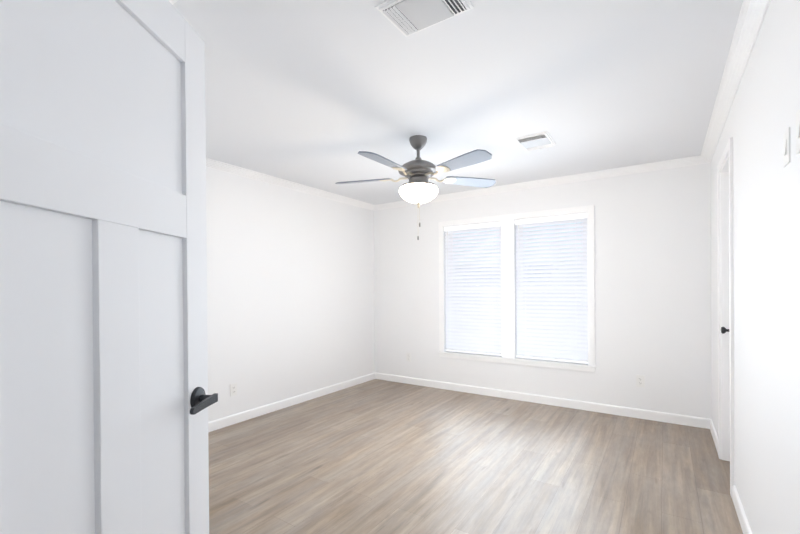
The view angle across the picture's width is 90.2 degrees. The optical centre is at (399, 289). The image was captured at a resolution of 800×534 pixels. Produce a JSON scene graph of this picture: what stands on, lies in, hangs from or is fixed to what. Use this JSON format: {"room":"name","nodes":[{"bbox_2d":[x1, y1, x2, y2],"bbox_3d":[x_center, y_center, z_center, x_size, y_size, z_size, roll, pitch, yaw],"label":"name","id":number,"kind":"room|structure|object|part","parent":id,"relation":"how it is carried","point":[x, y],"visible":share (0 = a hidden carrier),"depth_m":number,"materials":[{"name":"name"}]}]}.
{"room":"empty bedroom","nodes":[
{"label":"empty bedroom","id":0,"kind":"room"},
{"bbox_2d":[206,167,374,421],"bbox_3d":[-1.493,0.056,4.073,0.140,2.440,3.879,0,0,34],"label":"wall","id":1,"kind":"structure","parent":0,"point":[290,296],"depth_m":4.28,"materials":[{"name":"white paint"}]},
{"bbox_2d":[230,383,236,396],"bbox_3d":[-1.584,0.953,3.794,0.008,0.115,0.070,0,0,34],"label":"electrical outlet","id":2,"kind":"object","parent":1,"relation":"attached to","point":[233,389],"visible":1,"depth_m":3.79,"materials":[{"name":"white plastic"}]},
{"bbox_2d":[168,0,770,210],"bbox_3d":[-0.354,-1.135,2.260,3.773,0.062,5.622,0,0,34],"label":"crown molding","id":3,"kind":"structure","parent":1,"relation":"attached to","point":[752,14],"depth_m":3.61,"materials":[{"name":"white wood"}]},
{"bbox_2d":[208,372,751,533],"bbox_3d":[-0.336,1.230,2.269,3.773,0.088,5.622,0,0,34],"label":"baseboard","id":4,"kind":"structure","parent":1,"relation":"attached to","point":[693,421],"depth_m":4.16,"materials":[{"name":"white wood"}]},
{"bbox_2d":[173,0,742,204],"bbox_3d":[-0.464,-1.224,2.094,4.053,0.120,6.300,0,0,34],"label":"ceiling","id":5,"kind":"structure","parent":0,"point":[319,94],"depth_m":2.29,"materials":[{"name":"white paint"}]},
{"bbox_2d":[336,135,495,239],"bbox_3d":[0.113,-0.778,3.046,1.323,0.788,1.258,0,0,34],"label":"ceiling fan","id":6,"kind":"object","parent":5,"relation":"hanging from","point":[418,188],"visible":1,"depth_m":2.99,"materials":[{"name":"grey metal"}]},
{"bbox_3d":[-0.299,-0.874,3.208,0.459,0.038,0.238,0,0,34],"label":"blade","id":7,"kind":"part","parent":6,"relation":"part of","materials":[{"name":"grey wood"}]},
{"bbox_3d":[-0.108,-0.873,2.714,0.142,0.038,0.460,0,0,34],"label":"blade","id":8,"kind":"part","parent":6,"relation":"part of","materials":[{"name":"grey wood"}]},
{"bbox_3d":[0.144,-0.733,3.093,0.304,0.126,0.304,0,0,34],"label":"lamp shade","id":9,"kind":"part","parent":6,"relation":"part of","materials":[{"name":"white glass"}]},
{"bbox_3d":[0.421,-0.877,2.730,0.459,0.038,0.238,0,0,34],"label":"blade","id":10,"kind":"part","parent":6,"relation":"part of","materials":[{"name":"grey wood"}]},
{"bbox_3d":[0.571,-0.880,3.248,0.338,0.038,0.413,0,0,34],"label":"blade","id":11,"kind":"part","parent":6,"relation":"part of","materials":[{"name":"grey wood"}]},
{"bbox_2d":[375,0,473,36],"bbox_3d":[0.102,-1.154,1.644,0.335,0.026,0.235,0,0,34],"label":"ceiling vent","id":12,"kind":"object","parent":5,"relation":"in","point":[406,18],"visible":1,"depth_m":1.65,"materials":[{"name":"white metal"}]},
{"bbox_2d":[514,131,556,150],"bbox_3d":[1.078,-1.167,3.167,0.250,0.026,0.325,0,0,34],"label":"ceiling vent","id":13,"kind":"object","parent":5,"relation":"in","point":[536,141],"visible":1,"depth_m":3.13,"materials":[{"name":"white metal"}]},
{"bbox_2d":[208,379,742,533],"bbox_3d":[-0.445,1.336,2.104,4.053,0.120,6.300,0,0,34],"label":"floor","id":14,"kind":"structure","parent":0,"point":[375,456],"depth_m":2.79,"materials":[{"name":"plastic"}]},
{"bbox_2d":[374,163,711,418],"bbox_3d":[1.248,0.034,4.665,4.053,2.440,0.140,0,0,34],"label":"wall","id":15,"kind":"structure","parent":0,"point":[652,231],"depth_m":3.99,"materials":[{"name":"white paint"}]},
{"bbox_2d":[406,353,410,361],"bbox_3d":[0.115,0.904,5.336,0.070,0.115,0.008,0,0,34],"label":"electrical outlet","id":16,"kind":"object","parent":15,"relation":"attached to","point":[408,356],"visible":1,"depth_m":5.33,"materials":[{"name":"white plastic"}]},
{"bbox_2d":[444,221,501,355],"bbox_3d":[0.908,-0.005,4.887,0.750,1.580,0.135,0,0,34],"label":"window blind","id":17,"kind":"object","parent":15,"relation":"in","point":[471,325],"depth_m":4.84,"materials":[{"name":"white plastic"}]},
{"bbox_2d":[447,231,454,296],"bbox_3d":[0.640,0.004,4.999,0.097,1.502,0.037,0,0,-5],"label":"blind cord","id":18,"kind":"object","parent":17,"relation":"hanging from","point":[452,251],"depth_m":5.00,"materials":[{"name":"white plastic"}]},
{"bbox_3d":[0.889,-0.010,4.859,0.748,1.567,0.066,0,0,34],"label":"window blind rails","id":19,"kind":"part","parent":17,"relation":"part of","materials":[{"name":"white plastic"}]},
{"bbox_2d":[438,205,595,371],"bbox_3d":[1.278,-0.006,4.622,1.812,1.712,0.169,0,0,34],"label":"window","id":20,"kind":"structure","parent":15,"relation":"in","point":[556,292],"depth_m":4.38,"materials":[{"name":"white plastic"}]},
{"bbox_3d":[1.643,-0.014,4.358,0.758,1.567,0.066,0,0,34],"label":"window blind rails","id":21,"kind":"part","parent":20,"relation":"part of","materials":[{"name":"white plastic"}]},
{"bbox_3d":[1.682,-0.011,4.417,0.646,1.460,0.030,0,0,34],"label":"glass","id":22,"kind":"part","parent":20,"relation":"part of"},
{"bbox_2d":[636,375,644,387],"bbox_3d":[2.331,0.887,3.865,0.070,0.115,0.008,0,0,34],"label":"electrical outlet","id":23,"kind":"object","parent":15,"relation":"attached to","point":[640,380],"visible":1,"depth_m":3.86,"materials":[{"name":"white plastic"}]},
{"bbox_2d":[711,0,799,533],"bbox_3d":[1.149,0.048,0.951,0.170,2.440,6.160,0,0,34],"label":"wall","id":24,"kind":"structure","parent":0,"point":[761,117],"depth_m":1.62,"materials":[{"name":"white paint"}]},
{"bbox_2d":[717,137,734,497],"bbox_3d":[2.251,0.167,2.651,0.157,2.173,0.702,0,0,34],"label":"door","id":25,"kind":"structure","parent":24,"relation":"attached to","point":[725,270],"depth_m":2.90,"materials":[{"name":"white wood"}]},
{"bbox_2d":[783,127,790,166],"bbox_3d":[1.297,-0.477,1.340,0.009,0.115,0.070,0,0,34],"label":"switch plate","id":26,"kind":"object","parent":24,"relation":"attached to","point":[786,150],"visible":1,"depth_m":1.33,"materials":[{"name":"white plastic"}]},
{"bbox_2d":[796,108,799,153],"bbox_3d":[1.208,-0.483,1.206,0.009,0.128,0.080,0,0,34],"label":"switch plate","id":27,"kind":"object","parent":24,"relation":"attached to","point":[798,132],"visible":1,"depth_m":1.21,"materials":[{"name":"white plastic"}]},
{"bbox_3d":[-0.655,0.229,0.151,0.729,2.111,0.729,0,0,34],"label":"door frame","id":28,"kind":"structure","parent":0,"visible":0},
{"bbox_2d":[0,0,217,533],"bbox_3d":[-0.632,0.255,0.880,0.427,2.030,0.631,0,0,34],"label":"entry door","id":29,"kind":"structure","parent":28,"relation":"attached to","point":[106,400],"depth_m":0.83,"materials":[{"name":"white paint"}]},
{"bbox_3d":[-0.611,0.319,1.123,0.193,0.066,0.202,0,0,34],"label":"handle","id":30,"kind":"part","parent":29,"relation":"part of","materials":[{"name":"grey metal"}]},
{"bbox_3d":[2.252,0.196,2.650,0.035,2.094,0.562,0,0,34],"label":"closet door","id":31,"kind":"structure","parent":0,"visible":0},
{"bbox_2d":[721,327,728,333],"bbox_3d":[2.337,0.292,2.860,0.056,0.052,0.052,0,0,34],"label":"door knob","id":32,"kind":"object","parent":31,"relation":"attached to","point":[724,330],"depth_m":2.85,"materials":[{"name":"grey metal"}]}
]}

